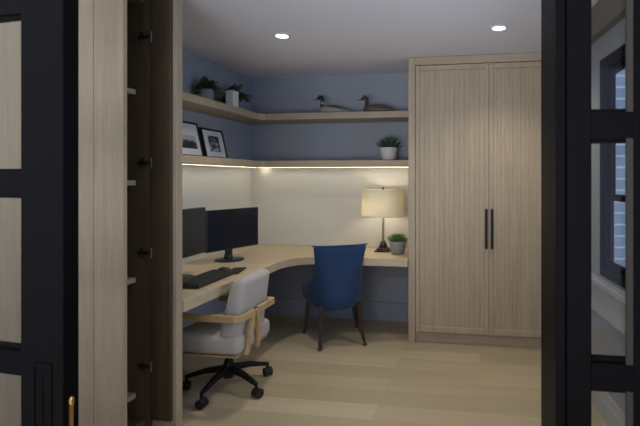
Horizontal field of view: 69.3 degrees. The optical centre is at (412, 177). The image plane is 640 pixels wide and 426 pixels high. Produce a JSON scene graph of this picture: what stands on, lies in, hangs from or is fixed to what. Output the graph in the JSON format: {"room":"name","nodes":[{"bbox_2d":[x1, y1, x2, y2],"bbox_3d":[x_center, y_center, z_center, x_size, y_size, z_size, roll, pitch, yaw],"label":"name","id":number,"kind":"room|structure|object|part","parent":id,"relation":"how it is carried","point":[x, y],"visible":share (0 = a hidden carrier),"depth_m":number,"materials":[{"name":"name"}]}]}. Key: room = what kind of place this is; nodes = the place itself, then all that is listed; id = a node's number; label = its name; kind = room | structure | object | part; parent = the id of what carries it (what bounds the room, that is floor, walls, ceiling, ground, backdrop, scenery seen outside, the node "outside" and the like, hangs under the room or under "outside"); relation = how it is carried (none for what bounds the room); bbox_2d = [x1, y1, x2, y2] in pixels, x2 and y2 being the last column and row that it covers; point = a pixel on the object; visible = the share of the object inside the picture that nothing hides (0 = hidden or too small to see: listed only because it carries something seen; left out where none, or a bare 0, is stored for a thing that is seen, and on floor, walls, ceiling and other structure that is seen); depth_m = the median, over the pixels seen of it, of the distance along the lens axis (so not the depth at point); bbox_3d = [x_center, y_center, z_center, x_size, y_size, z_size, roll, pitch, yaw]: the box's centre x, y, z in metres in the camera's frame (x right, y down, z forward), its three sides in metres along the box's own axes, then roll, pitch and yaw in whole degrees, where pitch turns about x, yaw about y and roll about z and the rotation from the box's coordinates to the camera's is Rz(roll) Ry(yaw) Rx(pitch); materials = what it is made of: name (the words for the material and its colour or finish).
{"room":"home office","nodes":[
{"label":"home office","id":0,"kind":"room"},
{"bbox_2d":[182,49,250,328],"bbox_3d":[-1.959,0.193,3.522,0.140,2.475,2.495,0,0,9],"label":"wall","id":1,"kind":"structure","parent":0,"point":[237,135],"depth_m":4.14,"materials":[{"name":"blue paint"}]},
{"bbox_2d":[182,165,250,263],"bbox_3d":[-1.856,0.294,3.693,0.012,0.801,2.100,0,0,9],"label":"backsplash panel","id":2,"kind":"object","parent":1,"relation":"attached to","point":[209,187],"visible":0.21,"depth_m":4.08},
{"bbox_2d":[251,73,407,302],"bbox_3d":[-0.078,0.193,4.572,3.510,2.475,0.140,0,0,9],"label":"wall","id":3,"kind":"structure","parent":0,"point":[326,141],"depth_m":4.62,"materials":[{"name":"blue paint"}]},
{"bbox_2d":[182,91,407,124],"bbox_3d":[-0.984,-0.590,3.569,1.774,0.060,2.112,0,0,9],"label":"wall shelf","id":4,"kind":"object","parent":3,"relation":"attached to","point":[191,102],"visible":0.52,"depth_m":4.22,"materials":[{"name":"brown wood"}]},
{"bbox_2d":[194,76,222,99],"bbox_3d":[-1.728,-0.735,3.775,0.212,0.228,0.274,0,0,9],"label":"potted fern","id":5,"kind":"object","parent":4,"relation":"on","point":[206,88],"visible":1,"depth_m":3.74,"materials":[{"name":"green plant"}]},
{"bbox_2d":[196,88,214,99],"bbox_3d":[-1.743,-0.683,3.785,0.144,0.125,0.144,0,0,9],"label":"pot","id":6,"kind":"object","parent":5,"relation":"attached to","point":[209,93],"depth_m":3.73,"materials":[{"name":"white ceramic"}]},
{"bbox_2d":[225,86,237,106],"bbox_3d":[-1.581,-0.712,3.939,0.112,0.181,0.107,0,0,9],"label":"pot","id":7,"kind":"object","parent":4,"relation":"on","point":[231,93],"visible":1,"depth_m":3.90,"materials":[{"name":"white ceramic"}]},
{"bbox_2d":[219,84,252,107],"bbox_3d":[-1.624,-0.743,4.156,0.275,0.243,0.276,0,0,39],"label":"potted fern","id":8,"kind":"object","parent":4,"relation":"on","point":[241,95],"visible":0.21,"depth_m":4.12,"materials":[{"name":"green plant"}]},
{"bbox_2d":[315,95,349,112],"bbox_3d":[-0.786,-0.718,4.385,0.380,0.192,0.112,0,0,9],"label":"duck decoy","id":9,"kind":"object","parent":4,"relation":"on","point":[329,108],"visible":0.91,"depth_m":4.35,"materials":[{"name":"white paint"}]},
{"bbox_2d":[357,95,396,111],"bbox_3d":[-0.339,-0.711,4.318,0.404,0.177,0.112,0,0,9],"label":"duck decoy","id":10,"kind":"object","parent":4,"relation":"on","point":[374,107],"visible":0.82,"depth_m":4.28,"materials":[{"name":"brown paint"}]},
{"bbox_2d":[182,155,407,167],"bbox_3d":[-0.984,-0.135,3.569,1.774,0.062,2.112,0,0,9],"label":"wall shelf","id":11,"kind":"object","parent":3,"relation":"attached to","point":[186,159],"visible":0.49,"depth_m":4.20,"materials":[{"name":"brown wood"}]},
{"bbox_2d":[182,121,203,155],"bbox_3d":[-1.812,-0.313,3.599,0.087,0.292,0.360,0,0,9],"label":"picture frame","id":12,"kind":"object","parent":11,"relation":"on","point":[191,140],"visible":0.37,"depth_m":3.66,"materials":[{"name":"black"}]},
{"bbox_2d":[182,134,197,148],"bbox_3d":[-1.802,-0.292,3.597,0.026,0.108,0.240,0,0,9],"label":"print","id":13,"kind":"object","parent":12,"relation":"attached to","point":[189,141],"depth_m":3.63},
{"bbox_2d":[198,127,227,157],"bbox_3d":[-1.756,-0.300,3.979,0.081,0.266,0.330,0,0,9],"label":"picture frame","id":14,"kind":"object","parent":11,"relation":"on","point":[213,143],"visible":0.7,"depth_m":3.96,"materials":[{"name":"black wood"}]},
{"bbox_2d":[207,135,220,151],"bbox_3d":[-1.752,-0.301,3.979,0.034,0.141,0.160,0,0,9],"label":"print","id":15,"kind":"object","parent":14,"relation":"attached to","point":[213,141],"depth_m":3.97},
{"bbox_2d":[374,136,403,159],"bbox_3d":[-0.225,-0.282,4.329,0.302,0.231,0.303,0,0,9],"label":"potted plant","id":16,"kind":"object","parent":11,"relation":"on","point":[388,150],"visible":0.98,"depth_m":4.27,"materials":[{"name":"grey ceramic"}]},
{"bbox_2d":[380,147,397,159],"bbox_3d":[-0.228,-0.230,4.332,0.176,0.125,0.176,0,0,9],"label":"pot","id":17,"kind":"object","parent":16,"relation":"attached to","point":[387,153],"depth_m":4.27,"materials":[{"name":"grey ceramic"}]},
{"bbox_2d":[182,244,407,311],"bbox_3d":[-0.984,0.758,3.568,1.774,0.123,2.112,0,0,9],"label":"desk","id":18,"kind":"object","parent":3,"relation":"attached to","point":[272,258],"visible":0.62,"depth_m":3.82,"materials":[{"name":"brown wood"}]},
{"bbox_2d":[182,207,204,279],"bbox_3d":[-1.632,0.456,3.105,0.240,0.478,0.524,0,0,7],"label":"computer monitor","id":19,"kind":"object","parent":18,"relation":"on","point":[193,219],"visible":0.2,"depth_m":3.20,"materials":[{"name":"black plastic"}]},
{"bbox_2d":[182,269,232,288],"bbox_3d":[-1.399,0.677,3.041,0.170,0.034,0.430,0,0,7],"label":"keyboard","id":20,"kind":"object","parent":18,"relation":"on","point":[201,280],"visible":0.95,"depth_m":2.99,"materials":[{"name":"black plastic"}]},
{"bbox_2d":[217,267,230,271],"bbox_3d":[-1.414,0.682,3.382,0.124,0.026,0.072,0,0,24],"label":"computer mouse","id":21,"kind":"object","parent":18,"relation":"on","point":[221,268],"visible":0.83,"depth_m":3.36,"materials":[{"name":"black plastic"}]},
{"bbox_2d":[204,207,257,261],"bbox_3d":[-1.554,0.477,3.822,0.240,0.436,0.524,0,0,28],"label":"computer monitor","id":22,"kind":"object","parent":18,"relation":"on","point":[227,230],"visible":0.99,"depth_m":3.77,"materials":[{"name":"black plastic"}]},
{"bbox_2d":[228,267,245,273],"bbox_3d":[-1.312,0.690,3.352,0.090,0.012,0.200,0,0,-3],"label":"case","id":23,"kind":"object","parent":18,"relation":"on","point":[236,270],"visible":0.79,"depth_m":3.33,"materials":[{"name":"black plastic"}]},
{"bbox_2d":[361,187,404,251],"bbox_3d":[-0.280,0.392,4.284,0.415,0.608,0.415,0,0,9],"label":"table lamp","id":24,"kind":"object","parent":18,"relation":"on","point":[382,203],"visible":1,"depth_m":4.12,"materials":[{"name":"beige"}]},
{"bbox_3d":[-0.280,0.449,4.284,0.036,0.306,0.036,0,0,9],"label":"stem","id":25,"kind":"part","parent":24,"relation":"part of","materials":[{"name":"gold metal"}]},
{"bbox_3d":[-0.280,0.236,4.284,0.412,0.250,0.412,0,0,9],"label":"lamp shade","id":26,"kind":"part","parent":24,"relation":"part of","materials":[{"name":"beige fabric"}]},
{"bbox_3d":[-0.280,0.114,4.284,0.395,0.006,0.395,0,0,9],"label":"shade trim","id":27,"kind":"part","parent":24,"relation":"part of","materials":[{"name":"beige fabric"}]},
{"bbox_3d":[-0.280,0.358,4.284,0.415,0.006,0.415,0,0,9],"label":"shade trim","id":28,"kind":"part","parent":24,"relation":"part of","materials":[{"name":"beige fabric"}]},
{"bbox_2d":[387,233,407,253],"bbox_3d":[-0.134,0.603,4.154,0.230,0.186,0.216,0,0,9],"label":"potted succulent","id":29,"kind":"object","parent":18,"relation":"on","point":[397,242],"visible":1,"depth_m":4.10,"materials":[{"name":"white ceramic"}]},
{"bbox_2d":[389,241,405,253],"bbox_3d":[-0.138,0.637,4.151,0.156,0.118,0.156,0,0,9],"label":"pot","id":30,"kind":"object","parent":29,"relation":"attached to","point":[396,247],"depth_m":4.09,"materials":[{"name":"white ceramic"}]},
{"bbox_2d":[251,167,407,247],"bbox_3d":[-0.828,0.294,4.607,1.776,0.801,0.012,0,0,9],"label":"backsplash panel","id":31,"kind":"object","parent":3,"relation":"attached to","point":[296,206],"visible":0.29,"depth_m":4.62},
{"bbox_2d":[264,298,407,321],"bbox_3d":[-0.841,1.340,4.607,1.750,0.180,0.016,0,0,9],"label":"baseboard","id":32,"kind":"structure","parent":3,"relation":"attached to","point":[386,311],"depth_m":4.57,"materials":[{"name":"blue paint"}]},
{"bbox_2d":[182,0,598,78],"bbox_3d":[-0.272,-1.095,1.052,4.650,0.100,7.200,0,0,9],"label":"ceiling","id":33,"kind":"structure","parent":0,"point":[329,37],"depth_m":3.25,"materials":[{"name":"paint"}]},
{"bbox_2d":[273,33,290,38],"bbox_3d":[-0.956,-1.040,3.298,0.124,0.007,0.124,0,0,9],"label":"recessed light","id":34,"kind":"object","parent":33,"relation":"in","point":[277,35],"visible":1,"depth_m":3.28,"materials":[{"name":"white"}]},
{"bbox_2d":[490,25,507,30],"bbox_3d":[0.600,-1.040,3.126,0.124,0.007,0.124,0,0,9],"label":"recessed light","id":35,"kind":"object","parent":33,"relation":"in","point":[495,27],"visible":1,"depth_m":3.11,"materials":[{"name":"white"}]},
{"bbox_2d":[182,315,606,425],"bbox_3d":[-0.272,1.470,1.052,4.650,0.080,7.200,0,0,9],"label":"floor","id":36,"kind":"structure","parent":0,"point":[390,380],"depth_m":3.16,"materials":[{"name":"brown wood"}]},
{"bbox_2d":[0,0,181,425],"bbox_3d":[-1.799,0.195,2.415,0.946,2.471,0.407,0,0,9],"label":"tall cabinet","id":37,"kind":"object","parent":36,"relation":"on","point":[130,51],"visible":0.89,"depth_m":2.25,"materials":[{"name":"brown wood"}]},
{"bbox_3d":[-1.917,0.195,2.240,0.765,2.471,0.025,0,0,9],"label":"panel","id":38,"kind":"part","parent":37,"relation":"part of","materials":[{"name":"brown wood"}]},
{"bbox_3d":[-1.457,0.165,2.171,0.160,2.350,0.025,0,0,9],"label":"door","id":39,"kind":"part","parent":37,"relation":"part of","materials":[{"name":"brown wood"}]},
{"bbox_2d":[127,88,135,94],"bbox_3d":[-1.800,-0.478,2.390,0.479,0.028,0.304,0,0,9],"label":"shelf","id":40,"kind":"object","parent":37,"relation":"attached to","point":[130,91],"depth_m":2.48,"materials":[{"name":"brown wood"}]},
{"bbox_2d":[127,180,135,185],"bbox_3d":[-1.800,0.027,2.390,0.479,0.028,0.304,0,0,9],"label":"shelf","id":41,"kind":"object","parent":37,"relation":"attached to","point":[129,182],"depth_m":2.48,"materials":[{"name":"brown wood"}]},
{"bbox_2d":[127,277,135,284],"bbox_3d":[-1.800,0.567,2.390,0.479,0.028,0.304,0,0,9],"label":"shelf","id":42,"kind":"object","parent":37,"relation":"attached to","point":[130,280],"depth_m":2.48,"materials":[{"name":"brown wood"}]},
{"bbox_2d":[127,392,135,402],"bbox_3d":[-1.800,1.210,2.390,0.479,0.028,0.304,0,0,9],"label":"shelf","id":43,"kind":"object","parent":37,"relation":"attached to","point":[131,396],"depth_m":2.49,"materials":[{"name":"brown wood"}]},
{"bbox_3d":[-1.779,-0.980,2.387,0.547,0.020,0.304,0,0,9],"label":"panel","id":44,"kind":"part","parent":37,"relation":"part of","materials":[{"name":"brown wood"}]},
{"bbox_3d":[-1.741,0.195,2.546,0.576,2.471,0.020,0,0,9],"label":"panel","id":45,"kind":"part","parent":37,"relation":"part of","materials":[{"name":"brown wood"}]},
{"bbox_3d":[-1.391,0.165,2.494,0.126,2.350,0.020,0,0,9],"label":"door","id":46,"kind":"part","parent":37,"relation":"part of","materials":[{"name":"brown wood"}]},
{"bbox_3d":[-1.662,0.195,2.573,0.723,2.471,0.054,0,0,9],"label":"panel","id":47,"kind":"part","parent":37,"relation":"part of","materials":[{"name":"brown wood"}]},
{"bbox_2d":[182,269,274,409],"bbox_3d":[-1.261,1.036,3.052,0.603,0.788,0.584,0,0,9],"label":"office chair","id":48,"kind":"object","parent":36,"relation":"on","point":[242,326],"visible":0.95,"depth_m":2.90,"materials":[{"name":"beige fabric"}]},
{"bbox_3d":[-1.406,1.325,3.056,0.267,0.099,0.040,0,0,-5],"label":"leg","id":49,"kind":"part","parent":48,"relation":"part of","materials":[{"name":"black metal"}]},
{"bbox_3d":[-1.288,1.325,2.922,0.040,0.099,0.267,0,0,13],"label":"leg","id":50,"kind":"part","parent":48,"relation":"part of","materials":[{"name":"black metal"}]},
{"bbox_3d":[-1.255,0.880,2.899,0.434,0.050,0.170,0,0,9],"label":"armrest","id":51,"kind":"part","parent":48,"relation":"part of","materials":[{"name":"brown wood"}]},
{"bbox_3d":[-1.304,1.134,3.077,0.455,0.012,0.424,0,0,9],"label":"seat frame","id":52,"kind":"part","parent":48,"relation":"part of","materials":[{"name":"grey fabric"}]},
{"bbox_3d":[-1.298,1.065,3.077,0.495,0.126,0.450,0,0,9],"label":"seat","id":53,"kind":"part","parent":48,"relation":"part of","materials":[{"name":"beige fabric"}]},
{"bbox_3d":[-1.123,1.325,2.993,0.267,0.099,0.040,0,0,31],"label":"leg","id":54,"kind":"part","parent":48,"relation":"part of","materials":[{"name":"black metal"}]},
{"bbox_3d":[-1.123,0.842,3.039,0.180,0.400,0.395,0,0,9],"label":"backrest","id":55,"kind":"part","parent":48,"relation":"part of","materials":[{"name":"beige fabric"}]},
{"bbox_3d":[-1.216,0.880,3.162,0.434,0.050,0.255,0,0,9],"label":"armrest","id":56,"kind":"part","parent":48,"relation":"part of","materials":[{"name":"brown wood"}]},
{"bbox_3d":[-1.141,1.325,3.171,0.267,0.099,0.040,0,0,-41],"label":"leg","id":57,"kind":"part","parent":48,"relation":"part of","materials":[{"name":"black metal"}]},
{"bbox_2d":[302,243,367,350],"bbox_3d":[-0.683,0.994,3.976,0.550,0.889,0.633,0,0,-18],"label":"chair","id":58,"kind":"object","parent":36,"relation":"on","point":[336,284],"visible":1,"depth_m":3.75,"materials":[{"name":"blue fabric"}]},
{"bbox_3d":[-0.967,1.265,4.131,0.073,0.336,0.063,0,0,-18],"label":"leg","id":59,"kind":"part","parent":58,"relation":"part of","materials":[{"name":"brown wood"}]},
{"bbox_3d":[-0.764,1.258,3.762,0.051,0.360,0.120,0,0,-7],"label":"leg","id":60,"kind":"part","parent":58,"relation":"part of","materials":[{"name":"brown wood"}]},
{"bbox_3d":[-0.673,0.848,3.946,0.576,0.585,0.563,0,0,-18],"label":"backrest","id":61,"kind":"part","parent":58,"relation":"part of","materials":[{"name":"blue fabric"}]},
{"bbox_3d":[-0.549,1.265,4.271,0.073,0.336,0.063,0,0,-18],"label":"leg","id":62,"kind":"part","parent":58,"relation":"part of","materials":[{"name":"brown wood"}]},
{"bbox_3d":[-0.439,1.258,3.870,0.053,0.361,0.124,0,0,-35],"label":"leg","id":63,"kind":"part","parent":58,"relation":"part of","materials":[{"name":"brown wood"}]},
{"bbox_2d":[408,53,540,347],"bbox_3d":[0.607,0.195,4.082,1.215,2.471,0.622,0,0,9],"label":"wardrobe","id":64,"kind":"object","parent":36,"relation":"on","point":[474,121],"visible":0.82,"depth_m":3.82,"materials":[{"name":"brown wood"}]},
{"bbox_3d":[0.037,0.195,4.185,0.058,2.471,0.588,0,0,9],"label":"panel","id":65,"kind":"part","parent":64,"relation":"part of","materials":[{"name":"brown wood"}]},
{"bbox_3d":[0.336,0.180,3.854,0.624,2.300,0.022,0,0,9],"label":"door","id":66,"kind":"part","parent":64,"relation":"part of","materials":[{"name":"brown wood"}]},
{"bbox_3d":[0.337,0.175,3.856,0.556,2.198,0.009,0,0,9],"label":"grooved panel","id":67,"kind":"part","parent":64,"relation":"part of","materials":[{"name":"brown wood"}]},
{"bbox_3d":[0.620,0.427,3.783,0.022,0.335,0.034,0,0,9],"label":"handle","id":68,"kind":"part","parent":64,"relation":"part of","materials":[{"name":"black metal"}]},
{"bbox_3d":[0.666,0.427,3.776,0.022,0.335,0.034,0,0,9],"label":"handle","id":69,"kind":"part","parent":64,"relation":"part of","materials":[{"name":"black metal"}]},
{"bbox_3d":[0.893,0.180,3.770,0.496,2.300,0.022,0,0,9],"label":"door","id":70,"kind":"part","parent":64,"relation":"part of","materials":[{"name":"brown wood"}]},
{"bbox_3d":[0.893,0.175,3.773,0.428,2.198,0.009,0,0,9],"label":"grooved panel","id":71,"kind":"part","parent":64,"relation":"part of","materials":[{"name":"brown wood"}]},
{"bbox_2d":[541,0,565,425],"bbox_3d":[0.315,0.215,1.014,0.020,2.430,0.220,0,0,9],"label":"trim","id":72,"kind":"structure","parent":36,"relation":"on","point":[553,12],"depth_m":0.94,"materials":[{"name":"black paint"}]},
{"bbox_2d":[566,0,639,425],"bbox_3d":[0.608,0.226,0.874,0.600,2.392,0.040,0,0,9],"label":"door","id":73,"kind":"structure","parent":72,"relation":"attached to","point":[586,372],"depth_m":0.89,"materials":[{"name":"black paint"}]},
{"bbox_2d":[591,17,624,413],"bbox_3d":[1.169,0.193,2.359,0.075,2.475,2.740,0,0,3],"label":"wall","id":74,"kind":"structure","parent":0,"point":[606,339],"depth_m":2.78,"materials":[{"name":"grey paint"}]},
{"bbox_2d":[591,272,624,334],"bbox_3d":[1.103,0.713,2.397,0.060,0.215,2.150,0,0,3],"label":"trim","id":75,"kind":"structure","parent":74,"relation":"attached to","point":[607,299],"depth_m":2.54,"materials":[{"name":"grey paint"}]},
{"bbox_2d":[591,0,624,44],"bbox_3d":[1.104,-0.952,2.307,0.050,0.184,2.630,0,0,3],"label":"trim","id":76,"kind":"structure","parent":74,"relation":"attached to","point":[605,14],"depth_m":2.57,"materials":[{"name":"brown wood"}]},
{"bbox_2d":[591,391,624,425],"bbox_3d":[1.121,1.345,2.331,0.018,0.170,2.680,0,0,3],"label":"baseboard","id":77,"kind":"structure","parent":74,"relation":"attached to","point":[609,411],"depth_m":2.60,"materials":[{"name":"grey paint"}]},
{"bbox_2d":[600,44,624,288],"bbox_3d":[1.142,-0.062,2.075,0.069,1.295,1.310,0,0,3],"label":"window","id":78,"kind":"structure","parent":74,"relation":"in","point":[614,62],"depth_m":2.67,"materials":[{"name":"black paint"}]},
{"bbox_3d":[1.133,0.310,2.076,0.028,0.430,1.220,0,0,3],"label":"sash","id":79,"kind":"part","parent":78,"relation":"part of","materials":[{"name":"black paint"}]},
{"bbox_3d":[1.162,-0.260,2.074,0.028,0.780,1.220,0,0,3],"label":"sash","id":80,"kind":"part","parent":78,"relation":"part of","materials":[{"name":"black paint"}]},
{"bbox_3d":[1.399,0.215,0.801,0.970,2.430,0.160,0,0,9],"label":"wall","id":81,"kind":"structure","parent":0,"visible":0},
{"bbox_2d":[0,0,78,425],"bbox_3d":[-1.258,0.226,1.236,0.828,2.392,0.046,0,0,14],"label":"door","id":82,"kind":"structure","parent":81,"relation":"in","point":[46,359],"depth_m":1.14,"materials":[{"name":"black paint"}]},
{"bbox_3d":[-0.931,0.647,1.132,0.062,0.365,0.005,0,0,14],"label":"flush pull","id":83,"kind":"part","parent":82,"relation":"part of","materials":[{"name":"black paint"}]},
{"label":"outside","id":84,"kind":"structure","parent":0,"visible":0},
{"bbox_2d":[614,69,624,266],"bbox_3d":[2.157,-0.070,2.922,1.800,3.000,0.180,0,0,9],"label":"wall","id":85,"kind":"structure","parent":84,"point":[619,207],"depth_m":2.95,"materials":[{"name":"paint"}]}
]}

